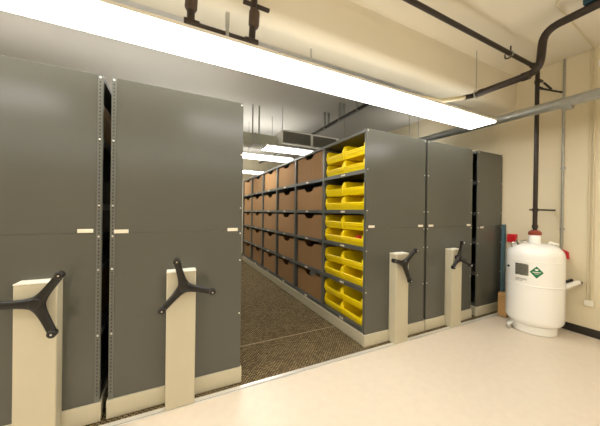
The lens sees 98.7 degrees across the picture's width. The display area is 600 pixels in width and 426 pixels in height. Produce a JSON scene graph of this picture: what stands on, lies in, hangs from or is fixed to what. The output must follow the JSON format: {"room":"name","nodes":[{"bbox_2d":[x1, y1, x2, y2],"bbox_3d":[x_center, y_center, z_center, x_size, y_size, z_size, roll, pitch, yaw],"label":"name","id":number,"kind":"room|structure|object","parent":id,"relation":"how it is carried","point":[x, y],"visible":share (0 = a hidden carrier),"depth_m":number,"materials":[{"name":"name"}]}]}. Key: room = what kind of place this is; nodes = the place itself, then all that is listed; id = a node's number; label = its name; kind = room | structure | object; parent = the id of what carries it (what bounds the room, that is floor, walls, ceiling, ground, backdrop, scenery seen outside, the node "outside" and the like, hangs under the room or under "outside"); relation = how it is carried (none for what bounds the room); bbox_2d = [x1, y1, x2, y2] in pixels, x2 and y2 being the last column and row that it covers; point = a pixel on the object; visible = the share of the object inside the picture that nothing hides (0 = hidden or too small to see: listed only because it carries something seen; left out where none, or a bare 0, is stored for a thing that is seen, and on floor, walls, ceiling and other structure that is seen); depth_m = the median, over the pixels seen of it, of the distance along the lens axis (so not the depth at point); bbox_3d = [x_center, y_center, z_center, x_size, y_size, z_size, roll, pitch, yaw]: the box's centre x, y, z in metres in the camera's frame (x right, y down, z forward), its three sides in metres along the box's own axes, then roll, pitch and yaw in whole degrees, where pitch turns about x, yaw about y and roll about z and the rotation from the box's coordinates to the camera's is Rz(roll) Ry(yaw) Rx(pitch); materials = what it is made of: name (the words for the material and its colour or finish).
{"room":"archive storage room","nodes":[
{"label":"archive storage room","id":0,"kind":"room"},
{"bbox_2d":[0,0,461,159],"bbox_3d":[-2.644,-2.050,4.976,9.600,0.100,6.700,1,0,-26],"label":"ceiling","id":1,"kind":"structure","parent":0,"point":[21,37],"depth_m":3.73,"materials":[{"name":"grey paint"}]},
{"bbox_2d":[243,170,264,173],"bbox_3d":[-2.189,-1.620,7.554,3.100,0.761,0.418,1,0,-26],"label":"fluorescent light","id":2,"kind":"object","parent":1,"relation":"hanging from","point":[244,171],"visible":0.03,"depth_m":7.82,"materials":[{"name":"white plastic"}]},
{"bbox_2d":[243,104,276,148],"bbox_3d":[-1.088,-1.625,4.804,1.270,0.704,0.410,1,0,-26],"label":"air duct","id":3,"kind":"object","parent":1,"relation":"hanging from","point":[250,140],"visible":0.44,"depth_m":4.75,"materials":[{"name":"metal"}]},
{"bbox_2d":[243,148,292,162],"bbox_3d":[-1.596,-1.605,5.350,3.020,0.761,0.438,1,0,-26],"label":"fluorescent light","id":4,"kind":"object","parent":1,"relation":"hanging from","point":[248,155],"visible":0.43,"depth_m":5.67,"materials":[{"name":"white plastic"}]},
{"bbox_2d":[243,153,292,162],"bbox_3d":[-1.602,-1.241,5.354,2.996,0.030,0.432,1,0,-26],"label":"diffuser","id":5,"kind":"object","parent":4,"relation":"attached to","point":[257,156],"depth_m":5.67,"materials":[{"name":"white plastic"}]},
{"bbox_2d":[261,144,314,154],"bbox_3d":[-0.122,-1.241,5.097,1.250,0.076,0.358,1,0,-26],"label":"fluorescent light","id":6,"kind":"object","parent":1,"relation":"hanging from","point":[267,147],"visible":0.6,"depth_m":4.95,"materials":[{"name":"white plastic"}]},
{"bbox_2d":[272,107,344,149],"bbox_3d":[0.213,-1.614,5.354,1.530,0.692,0.650,1,0,-26],"label":"handler","id":7,"kind":"object","parent":1,"relation":"hanging from","point":[288,138],"visible":0.62,"depth_m":4.95,"materials":[{"name":"white metal"}]},
{"bbox_2d":[283,131,310,145],"bbox_3d":[-0.056,-1.403,4.875,0.580,0.210,0.016,1,0,-26],"label":"grille","id":8,"kind":"object","parent":7,"relation":"attached to","point":[293,138],"depth_m":4.87,"materials":[{"name":"grey metal"}]},
{"bbox_2d":[313,136,336,147],"bbox_3d":[0.496,-1.395,5.146,0.550,0.210,0.016,1,0,-26],"label":"grille","id":9,"kind":"object","parent":7,"relation":"attached to","point":[318,141],"depth_m":5.11,"materials":[{"name":"grey metal"}]},
{"bbox_2d":[259,101,368,163],"bbox_3d":[-0.076,-1.806,6.141,0.042,0.320,5.880,1,0,-26],"label":"conduit","id":10,"kind":"object","parent":1,"relation":"hanging from","point":[358,107],"visible":0.62,"depth_m":4.55,"materials":[{"name":"black metal"}]},
{"bbox_2d":[262,102,371,162],"bbox_3d":[0.005,-1.825,6.180,0.057,0.280,5.880,1,0,-26],"label":"conduit","id":11,"kind":"object","parent":1,"relation":"hanging from","point":[362,103],"visible":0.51,"depth_m":4.60,"materials":[{"name":"metal"}]},
{"bbox_2d":[409,114,418,136],"bbox_3d":[2.232,-1.550,5.076,0.550,0.761,0.368,1,0,-26],"label":"rod","id":12,"kind":"object","parent":1,"relation":"hanging from","point":[409,114],"visible":0.03,"depth_m":5.01,"materials":[{"name":"white metal"}]},
{"bbox_2d":[242,158,284,230],"bbox_3d":[-4.167,-0.424,8.032,9.600,3.630,0.100,1,0,-26],"label":"wall","id":13,"kind":"structure","parent":0,"point":[248,164],"depth_m":9.21,"materials":[{"name":"beige paint"}]},
{"bbox_2d":[85,255,497,425],"bbox_3d":[-2.653,1.469,4.904,9.600,0.104,6.883,1,0,-26],"label":"floor","id":14,"kind":"structure","parent":0,"point":[268,312],"depth_m":3.04,"materials":[{"name":"brown carpet"}]},
{"bbox_2d":[0,55,111,425],"bbox_3d":[-2.827,0.219,4.059,0.616,2.396,5.764,1,0,-26],"label":"shelving unit","id":15,"kind":"object","parent":14,"relation":"on","point":[55,156],"visible":0.92,"depth_m":1.66,"materials":[{"name":"grey metal"}]},
{"bbox_2d":[101,264,109,314],"bbox_3d":[-1.744,0.606,1.990,0.364,0.400,0.504,1,0,-26],"label":"cardboard box","id":16,"kind":"object","parent":15,"relation":"on","point":[106,271],"visible":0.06,"depth_m":2.15,"materials":[{"name":"brown cardboard"}]},
{"bbox_2d":[104,106,110,145],"bbox_3d":[-1.726,-0.686,1.986,0.364,0.330,0.504,1,0,-26],"label":"cardboard box","id":17,"kind":"object","parent":15,"relation":"on","point":[107,117],"visible":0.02,"depth_m":2.15,"materials":[{"name":"brown cardboard"}]},
{"bbox_2d":[106,77,243,418],"bbox_3d":[-2.099,0.228,4.417,0.947,2.396,5.764,1,0,-26],"label":"shelving unit","id":18,"kind":"object","parent":14,"relation":"on","point":[177,156],"visible":1,"depth_m":1.95,"materials":[{"name":"grey metal"}]},
{"bbox_2d":[240,326,333,346],"bbox_3d":[-1.429,1.441,2.415,9.600,0.004,0.012,1,0,-26],"label":"trim","id":19,"kind":"structure","parent":14,"relation":"on","point":[331,326],"depth_m":3.03,"materials":[{"name":"brown"}]},
{"bbox_2d":[242,128,425,347],"bbox_3d":[-0.043,0.254,5.428,0.959,2.396,5.764,1,0,-26],"label":"shelving unit","id":20,"kind":"object","parent":14,"relation":"on","point":[393,174],"visible":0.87,"depth_m":3.05,"materials":[{"name":"grey metal"}]},
{"bbox_2d":[244,242,249,256],"bbox_3d":[-1.318,1.066,7.480,0.400,0.352,0.815,1,0,-26],"label":"cardboard box","id":21,"kind":"object","parent":20,"relation":"on","point":[246,245],"visible":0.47,"depth_m":7.52,"materials":[{"name":"brown cardboard"}]},
{"bbox_2d":[244,227,250,241],"bbox_3d":[-1.321,0.617,7.488,0.400,0.360,0.815,1,0,-26],"label":"cardboard box","id":22,"kind":"object","parent":20,"relation":"on","point":[247,230],"visible":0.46,"depth_m":7.43,"materials":[{"name":"brown cardboard"}]},
{"bbox_2d":[244,213,250,224],"bbox_3d":[-1.314,0.170,7.480,0.400,0.345,0.815,1,0,-26],"label":"cardboard box","id":23,"kind":"object","parent":20,"relation":"on","point":[247,216],"visible":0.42,"depth_m":7.43,"materials":[{"name":"brown cardboard"}]},
{"bbox_2d":[245,180,250,194],"bbox_3d":[-1.307,-0.730,7.485,0.400,0.400,0.815,1,0,-26],"label":"cardboard box","id":24,"kind":"object","parent":20,"relation":"on","point":[247,184],"visible":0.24,"depth_m":7.46,"materials":[{"name":"brown cardboard"}]},
{"bbox_2d":[245,198,250,209],"bbox_3d":[-1.312,-0.248,7.500,0.400,0.340,0.815,1,0,-26],"label":"cardboard box","id":25,"kind":"object","parent":20,"relation":"on","point":[247,201],"visible":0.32,"depth_m":7.42,"materials":[{"name":"brown cardboard"}]},
{"bbox_2d":[252,229,261,245],"bbox_3d":[-0.915,0.625,6.650,0.400,0.360,0.861,1,0,-26],"label":"cardboard box","id":26,"kind":"object","parent":20,"relation":"on","point":[256,233],"visible":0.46,"depth_m":6.62,"materials":[{"name":"brown cardboard"}]},
{"bbox_2d":[252,213,261,227],"bbox_3d":[-0.908,0.178,6.636,0.400,0.345,0.861,1,0,-26],"label":"cardboard box","id":27,"kind":"object","parent":20,"relation":"on","point":[257,217],"visible":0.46,"depth_m":6.53,"materials":[{"name":"brown cardboard"}]},
{"bbox_2d":[253,246,260,263],"bbox_3d":[-0.899,1.074,6.631,0.400,0.352,0.861,1,0,-26],"label":"cardboard box","id":28,"kind":"object","parent":20,"relation":"on","point":[256,251],"visible":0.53,"depth_m":6.62,"materials":[{"name":"brown cardboard"}]},
{"bbox_2d":[252,196,261,209],"bbox_3d":[-0.908,-0.240,6.641,0.400,0.340,0.861,1,0,-26],"label":"cardboard box","id":29,"kind":"object","parent":20,"relation":"on","point":[257,202],"visible":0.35,"depth_m":6.53,"materials":[{"name":"brown cardboard"}]},
{"bbox_2d":[253,175,261,192],"bbox_3d":[-0.886,-0.722,6.642,0.400,0.400,0.861,1,0,-26],"label":"cardboard box","id":30,"kind":"object","parent":20,"relation":"on","point":[257,183],"visible":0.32,"depth_m":6.60,"materials":[{"name":"brown cardboard"}]},
{"bbox_2d":[263,251,274,272],"bbox_3d":[-0.495,1.082,5.785,0.400,0.352,0.830,1,0,-26],"label":"cardboard box","id":31,"kind":"object","parent":20,"relation":"on","point":[269,258],"visible":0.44,"depth_m":5.75,"materials":[{"name":"brown cardboard"}]},
{"bbox_2d":[264,232,275,251],"bbox_3d":[-0.490,0.633,5.803,0.400,0.360,0.830,1,0,-26],"label":"cardboard box","id":32,"kind":"object","parent":20,"relation":"on","point":[269,237],"visible":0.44,"depth_m":5.79,"materials":[{"name":"brown cardboard"}]},
{"bbox_2d":[264,213,275,229],"bbox_3d":[-0.491,0.186,5.792,0.400,0.345,0.830,1,0,-26],"label":"cardboard box","id":33,"kind":"object","parent":20,"relation":"on","point":[269,218],"visible":0.44,"depth_m":5.71,"materials":[{"name":"brown cardboard"}]},
{"bbox_2d":[264,194,275,209],"bbox_3d":[-0.486,-0.232,5.805,0.400,0.340,0.830,1,0,-26],"label":"cardboard box","id":34,"kind":"object","parent":20,"relation":"on","point":[269,201],"visible":0.36,"depth_m":5.69,"materials":[{"name":"brown cardboard"}]},
{"bbox_2d":[265,170,275,189],"bbox_3d":[-0.464,-0.713,5.782,0.400,0.400,0.830,1,0,-26],"label":"cardboard box","id":35,"kind":"object","parent":20,"relation":"on","point":[270,179],"visible":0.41,"depth_m":5.71,"materials":[{"name":"brown cardboard"}]},
{"bbox_2d":[278,235,293,258],"bbox_3d":[-0.079,0.641,4.955,0.400,0.360,0.798,1,0,-26],"label":"cardboard box","id":36,"kind":"object","parent":20,"relation":"on","point":[286,243],"visible":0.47,"depth_m":4.90,"materials":[{"name":"brown cardboard"}]},
{"bbox_2d":[278,258,293,283],"bbox_3d":[-0.089,1.090,4.969,0.400,0.352,0.798,1,0,-26],"label":"cardboard box","id":37,"kind":"object","parent":20,"relation":"on","point":[285,270],"visible":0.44,"depth_m":4.90,"materials":[{"name":"brown cardboard"}]},
{"bbox_2d":[278,214,293,233],"bbox_3d":[-0.084,0.194,4.955,0.400,0.345,0.798,1,0,-26],"label":"cardboard box","id":38,"kind":"object","parent":20,"relation":"on","point":[285,221],"visible":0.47,"depth_m":4.89,"materials":[{"name":"brown cardboard"}]},
{"bbox_2d":[279,162,294,186],"bbox_3d":[-0.074,-0.706,4.970,0.400,0.400,0.798,1,0,-26],"label":"cardboard box","id":39,"kind":"object","parent":20,"relation":"on","point":[286,176],"visible":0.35,"depth_m":4.84,"materials":[{"name":"brown cardboard"}]},
{"bbox_2d":[279,191,294,209],"bbox_3d":[-0.071,-0.224,4.968,0.400,0.340,0.798,1,0,-26],"label":"cardboard box","id":40,"kind":"object","parent":20,"relation":"on","point":[286,201],"visible":0.36,"depth_m":4.89,"materials":[{"name":"brown cardboard"}]},
{"bbox_2d":[298,266,320,300],"bbox_3d":[0.326,1.099,4.139,0.400,0.352,0.831,1,0,-26],"label":"cardboard box","id":41,"kind":"object","parent":20,"relation":"on","point":[309,284],"visible":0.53,"depth_m":4.05,"materials":[{"name":"brown cardboard"}]},
{"bbox_2d":[297,186,321,209],"bbox_3d":[0.318,-0.216,4.160,0.400,0.340,0.831,1,0,-26],"label":"cardboard box","id":42,"kind":"object","parent":20,"relation":"on","point":[306,200],"visible":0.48,"depth_m":4.02,"materials":[{"name":"brown cardboard"}]},
{"bbox_2d":[298,240,321,269],"bbox_3d":[0.326,0.649,4.146,0.400,0.360,0.831,1,0,-26],"label":"cardboard box","id":43,"kind":"object","parent":20,"relation":"on","point":[309,251],"visible":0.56,"depth_m":4.08,"materials":[{"name":"brown cardboard"}]},
{"bbox_2d":[298,214,321,238],"bbox_3d":[0.323,0.202,4.132,0.400,0.345,0.831,1,0,-26],"label":"cardboard box","id":44,"kind":"object","parent":20,"relation":"on","point":[309,225],"visible":0.61,"depth_m":4.03,"materials":[{"name":"brown cardboard"}]},
{"bbox_2d":[298,151,322,182],"bbox_3d":[0.327,-0.698,4.148,0.400,0.400,0.831,1,0,-26],"label":"cardboard box","id":45,"kind":"object","parent":20,"relation":"on","point":[312,169],"visible":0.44,"depth_m":4.00,"materials":[{"name":"brown cardboard"}]},
{"bbox_2d":[324,292,343,313],"bbox_3d":[0.611,1.193,3.523,0.406,0.176,0.403,1,0,-26],"label":"storage bin","id":46,"kind":"object","parent":20,"relation":"on","point":[331,300],"visible":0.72,"depth_m":3.59,"materials":[{"name":"yellow plastic"}]},
{"bbox_2d":[324,278,345,299],"bbox_3d":[0.607,1.012,3.520,0.406,0.176,0.403,1,0,-26],"label":"storage bin","id":47,"kind":"object","parent":46,"relation":"on","point":[333,287],"visible":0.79,"depth_m":3.61,"materials":[{"name":"yellow plastic"}]},
{"bbox_2d":[324,260,344,278],"bbox_3d":[0.611,0.748,3.519,0.406,0.176,0.403,1,0,-26],"label":"storage bin","id":48,"kind":"object","parent":20,"relation":"on","point":[331,267],"visible":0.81,"depth_m":3.59,"materials":[{"name":"yellow plastic"}]},
{"bbox_2d":[325,246,352,264],"bbox_3d":[0.618,0.567,3.521,0.406,0.176,0.403,1,0,-26],"label":"storage bin","id":49,"kind":"object","parent":48,"relation":"on","point":[335,253],"visible":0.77,"depth_m":3.63,"materials":[{"name":"yellow plastic"}]},
{"bbox_2d":[325,227,344,242],"bbox_3d":[0.618,0.293,3.518,0.406,0.176,0.403,1,0,-26],"label":"storage bin","id":50,"kind":"object","parent":20,"relation":"on","point":[332,234],"visible":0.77,"depth_m":3.59,"materials":[{"name":"yellow plastic"}]},
{"bbox_2d":[325,214,344,228],"bbox_3d":[0.620,0.112,3.518,0.406,0.176,0.403,1,0,-26],"label":"storage bin","id":51,"kind":"object","parent":50,"relation":"on","point":[334,221],"visible":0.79,"depth_m":3.56,"materials":[{"name":"yellow plastic"}]},
{"bbox_2d":[325,196,344,209],"bbox_3d":[0.624,-0.127,3.517,0.406,0.176,0.403,1,0,-26],"label":"storage bin","id":52,"kind":"object","parent":20,"relation":"on","point":[331,203],"visible":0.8,"depth_m":3.52,"materials":[{"name":"yellow plastic"}]},
{"bbox_2d":[326,182,363,197],"bbox_3d":[0.628,-0.308,3.517,0.406,0.176,0.403,1,0,-26],"label":"storage bin","id":53,"kind":"object","parent":52,"relation":"on","point":[331,190],"visible":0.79,"depth_m":3.48,"materials":[{"name":"yellow plastic"}]},
{"bbox_2d":[326,161,344,176],"bbox_3d":[0.635,-0.579,3.518,0.406,0.176,0.403,1,0,-26],"label":"storage bin","id":54,"kind":"object","parent":20,"relation":"on","point":[331,170],"visible":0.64,"depth_m":3.48,"materials":[{"name":"yellow plastic"}]},
{"bbox_2d":[326,147,359,165],"bbox_3d":[0.636,-0.760,3.517,0.406,0.176,0.403,1,0,-26],"label":"storage bin","id":55,"kind":"object","parent":54,"relation":"on","point":[335,159],"visible":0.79,"depth_m":3.46,"materials":[{"name":"yellow plastic"}]},
{"bbox_2d":[341,301,361,325],"bbox_3d":[0.787,1.196,3.156,0.406,0.176,0.403,1,0,-26],"label":"storage bin","id":56,"kind":"object","parent":20,"relation":"on","point":[350,311],"visible":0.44,"depth_m":3.24,"materials":[{"name":"yellow plastic"}]},
{"bbox_2d":[341,286,362,309],"bbox_3d":[0.788,1.015,3.154,0.406,0.176,0.403,1,0,-26],"label":"storage bin","id":57,"kind":"object","parent":56,"relation":"on","point":[354,297],"visible":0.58,"depth_m":3.26,"materials":[{"name":"yellow plastic"}]},
{"bbox_2d":[342,265,362,286],"bbox_3d":[0.796,0.751,3.155,0.406,0.176,0.403,1,0,-26],"label":"storage bin","id":58,"kind":"object","parent":20,"relation":"on","point":[353,275],"visible":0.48,"depth_m":3.24,"materials":[{"name":"yellow plastic"}]},
{"bbox_2d":[342,250,362,270],"bbox_3d":[0.797,0.570,3.154,0.406,0.176,0.403,1,0,-26],"label":"storage bin","id":59,"kind":"object","parent":58,"relation":"on","point":[353,258],"visible":0.51,"depth_m":3.26,"materials":[{"name":"yellow plastic"}]},
{"bbox_2d":[342,229,363,246],"bbox_3d":[0.797,0.296,3.152,0.406,0.176,0.403,1,0,-26],"label":"storage bin","id":60,"kind":"object","parent":20,"relation":"on","point":[348,236],"visible":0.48,"depth_m":3.21,"materials":[{"name":"yellow plastic"}]},
{"bbox_2d":[343,215,363,230],"bbox_3d":[0.804,0.115,3.153,0.406,0.176,0.403,1,0,-26],"label":"storage bin","id":61,"kind":"object","parent":60,"relation":"on","point":[353,222],"visible":0.56,"depth_m":3.22,"materials":[{"name":"yellow plastic"}]},
{"bbox_2d":[343,196,363,209],"bbox_3d":[0.807,-0.124,3.152,0.406,0.176,0.403,1,0,-26],"label":"storage bin","id":62,"kind":"object","parent":20,"relation":"on","point":[349,202],"visible":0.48,"depth_m":3.18,"materials":[{"name":"yellow plastic"}]},
{"bbox_2d":[343,182,363,195],"bbox_3d":[0.814,-0.305,3.154,0.406,0.176,0.403,1,0,-26],"label":"storage bin","id":63,"kind":"object","parent":62,"relation":"on","point":[350,188],"visible":0.48,"depth_m":3.17,"materials":[{"name":"yellow plastic"}]},
{"bbox_2d":[344,158,364,172],"bbox_3d":[0.816,-0.576,3.152,0.406,0.176,0.403,1,0,-26],"label":"storage bin","id":64,"kind":"object","parent":20,"relation":"on","point":[349,166],"visible":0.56,"depth_m":3.12,"materials":[{"name":"yellow plastic"}]},
{"bbox_2d":[344,143,364,161],"bbox_3d":[0.822,-0.756,3.154,0.406,0.176,0.403,1,0,-26],"label":"storage bin","id":65,"kind":"object","parent":64,"relation":"on","point":[350,153],"visible":0.46,"depth_m":3.12,"materials":[{"name":"yellow plastic"}]},
{"bbox_2d":[423,140,472,330],"bbox_3d":[0.837,0.266,5.861,0.960,2.396,5.764,1,0,-26],"label":"shelving unit","id":66,"kind":"object","parent":14,"relation":"on","point":[449,168],"visible":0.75,"depth_m":3.38,"materials":[{"name":"grey metal"}]},
{"bbox_2d":[470,151,502,315],"bbox_3d":[1.619,0.275,6.352,0.649,2.396,5.573,1,0,-26],"label":"shelving unit","id":67,"kind":"object","parent":14,"relation":"on","point":[487,167],"visible":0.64,"depth_m":3.86,"materials":[{"name":"grey metal"}]},
{"bbox_2d":[120,315,599,425],"bbox_3d":[0.347,1.530,-1.198,9.600,0.100,6.717,1,0,-26],"label":"floor","id":68,"kind":"structure","parent":0,"point":[485,372],"depth_m":2.17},
{"bbox_2d":[100,312,497,425],"bbox_3d":[-1.140,1.446,1.827,9.600,0.009,0.046,1,0,-26],"label":"trim","id":69,"kind":"structure","parent":68,"relation":"on","point":[318,365],"depth_m":2.27,"materials":[{"name":"metal"}]},
{"bbox_2d":[498,292,508,316],"bbox_3d":[2.983,1.323,3.758,0.140,0.339,0.110,1,0,-26],"label":"cardboard box","id":70,"kind":"object","parent":68,"relation":"on","point":[501,295],"visible":0.61,"depth_m":3.73,"materials":[{"name":"brown cardboard"}]},
{"bbox_2d":[500,224,505,291],"bbox_3d":[3.100,0.834,3.939,0.086,1.318,0.030,1,0,-26],"label":"board","id":71,"kind":"object","parent":70,"relation":"on","point":[503,226],"visible":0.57,"depth_m":3.92,"materials":[{"name":"blue plastic"}]},
{"bbox_2d":[505,230,582,336],"bbox_3d":[3.082,0.863,3.339,0.680,1.286,0.624,1,0,-26],"label":"tank","id":72,"kind":"object","parent":68,"relation":"on","point":[537,284],"visible":1,"depth_m":3.14,"materials":[{"name":"white metal"}]},
{"bbox_2d":[403,0,540,229],"bbox_3d":[0.734,-0.871,2.191,5.231,2.124,0.062,1,0,-26],"label":"vent pipe","id":73,"kind":"object","parent":72,"relation":"attached to","point":[415,3],"visible":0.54,"depth_m":3.13,"materials":[{"name":"black metal"}]},
{"bbox_2d":[349,0,599,76],"bbox_3d":[0.408,-2.099,-1.229,9.600,0.100,6.670,1,0,-26],"label":"ceiling","id":74,"kind":"structure","parent":0,"point":[518,24],"depth_m":2.80,"materials":[{"name":"beige paint"}]},
{"bbox_2d":[184,0,269,45],"bbox_3d":[-0.522,-1.676,1.922,0.620,0.792,0.081,1,0,-26],"label":"pipe","id":75,"kind":"object","parent":74,"relation":"hanging from","point":[191,6],"visible":0.8,"depth_m":1.95,"materials":[{"name":"black metal"}]},
{"bbox_2d":[0,0,496,129],"bbox_3d":[-1.096,-1.643,1.717,7.910,0.871,0.348,1,0,-26],"label":"fluorescent light","id":76,"kind":"object","parent":74,"relation":"hanging from","point":[107,18],"depth_m":1.92,"materials":[{"name":"white plastic"}]},
{"bbox_2d":[129,0,516,115],"bbox_3d":[-1.122,-1.844,1.876,9.600,0.470,0.290,1,0,-26],"label":"beam","id":77,"kind":"structure","parent":74,"relation":"attached to","point":[346,34],"depth_m":2.64,"materials":[{"name":"beige paint"}]},
{"bbox_2d":[473,51,478,98],"bbox_3d":[2.218,-1.737,3.241,0.104,0.597,0.012,1,0,-26],"label":"hanger","id":78,"kind":"object","parent":74,"relation":"hanging from","point":[476,51],"visible":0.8,"depth_m":3.24,"materials":[{"name":"metal"}]},
{"bbox_2d":[417,0,599,102],"bbox_3d":[2.504,-1.596,1.455,1.146,0.742,3.630,1,0,-26],"label":"drain pipe","id":79,"kind":"object","parent":78,"relation":"hanging from","point":[590,6],"visible":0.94,"depth_m":2.65,"materials":[{"name":"metal"}]},
{"bbox_2d":[389,46,599,330],"bbox_3d":[3.207,-0.309,4.025,0.100,3.630,13.600,1,0,-26],"label":"wall","id":80,"kind":"structure","parent":0,"point":[514,140],"depth_m":3.45,"materials":[{"name":"beige paint"}]},
{"bbox_2d":[419,88,599,140],"bbox_3d":[2.070,-1.237,4.571,0.121,0.220,10.801,1,0,-26],"label":"pipe","id":81,"kind":"object","parent":80,"relation":"attached to","point":[566,103],"visible":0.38,"depth_m":3.04,"materials":[{"name":"metal"}]},
{"bbox_2d":[507,234,517,241],"bbox_3d":[3.186,0.376,3.871,0.062,0.120,0.110,1,0,-26],"label":"alarm box","id":82,"kind":"object","parent":80,"relation":"attached to","point":[510,237],"visible":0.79,"depth_m":3.84,"materials":[{"name":"red"}]},
{"bbox_2d":[529,209,555,210],"bbox_3d":[3.204,-0.038,3.405,0.445,0.022,0.105,1,0,-26],"label":"bracket","id":83,"kind":"object","parent":80,"relation":"attached to","point":[529,209],"visible":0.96,"depth_m":3.34,"materials":[{"name":"black metal"}]},
{"bbox_2d":[538,79,562,92],"bbox_3d":[3.256,-1.641,3.339,0.452,0.122,0.052,1,0,-16],"label":"bracket","id":84,"kind":"object","parent":80,"relation":"attached to","point":[539,80],"visible":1,"depth_m":3.31,"materials":[{"name":"black metal"}]},
{"bbox_2d":[560,59,565,249],"bbox_3d":[3.454,-0.748,3.385,0.031,2.538,0.050,1,0,-26],"label":"conduit","id":85,"kind":"object","parent":80,"relation":"attached to","point":[564,60],"visible":0.82,"depth_m":3.38,"materials":[{"name":"metal"}]},
{"bbox_2d":[563,250,569,258],"bbox_3d":[3.441,0.531,3.357,0.050,0.127,0.089,1,0,-26],"label":"alarm box","id":86,"kind":"object","parent":80,"relation":"attached to","point":[565,251],"visible":0.59,"depth_m":3.32,"materials":[{"name":"red"}]},
{"bbox_2d":[556,0,596,299],"bbox_3d":[2.954,-0.475,2.771,1.470,3.082,0.111,1,0,-34],"label":"conduit","id":87,"kind":"object","parent":80,"relation":"attached to","point":[557,5],"visible":1,"depth_m":3.13,"materials":[{"name":"beige"}]},
{"bbox_2d":[561,321,599,339],"bbox_3d":[4.632,1.485,0.954,0.012,0.100,6.800,1,0,-26],"label":"baseboard","id":88,"kind":"structure","parent":80,"relation":"attached to","point":[579,329],"depth_m":3.21,"materials":[{"name":"black plastic"}]},
{"bbox_2d":[584,299,594,307],"bbox_3d":[3.541,1.103,3.155,0.036,0.080,0.090,1,0,-26],"label":"switch box","id":89,"kind":"object","parent":80,"relation":"attached to","point":[590,303],"visible":1,"depth_m":3.14,"materials":[{"name":"beige plastic"}]},
{"bbox_2d":[586,48,592,299],"bbox_3d":[3.560,-0.471,3.168,0.026,3.088,0.028,1,0,-26],"label":"conduit","id":90,"kind":"object","parent":80,"relation":"attached to","point":[590,140],"visible":1,"depth_m":3.16,"materials":[{"name":"beige metal"}]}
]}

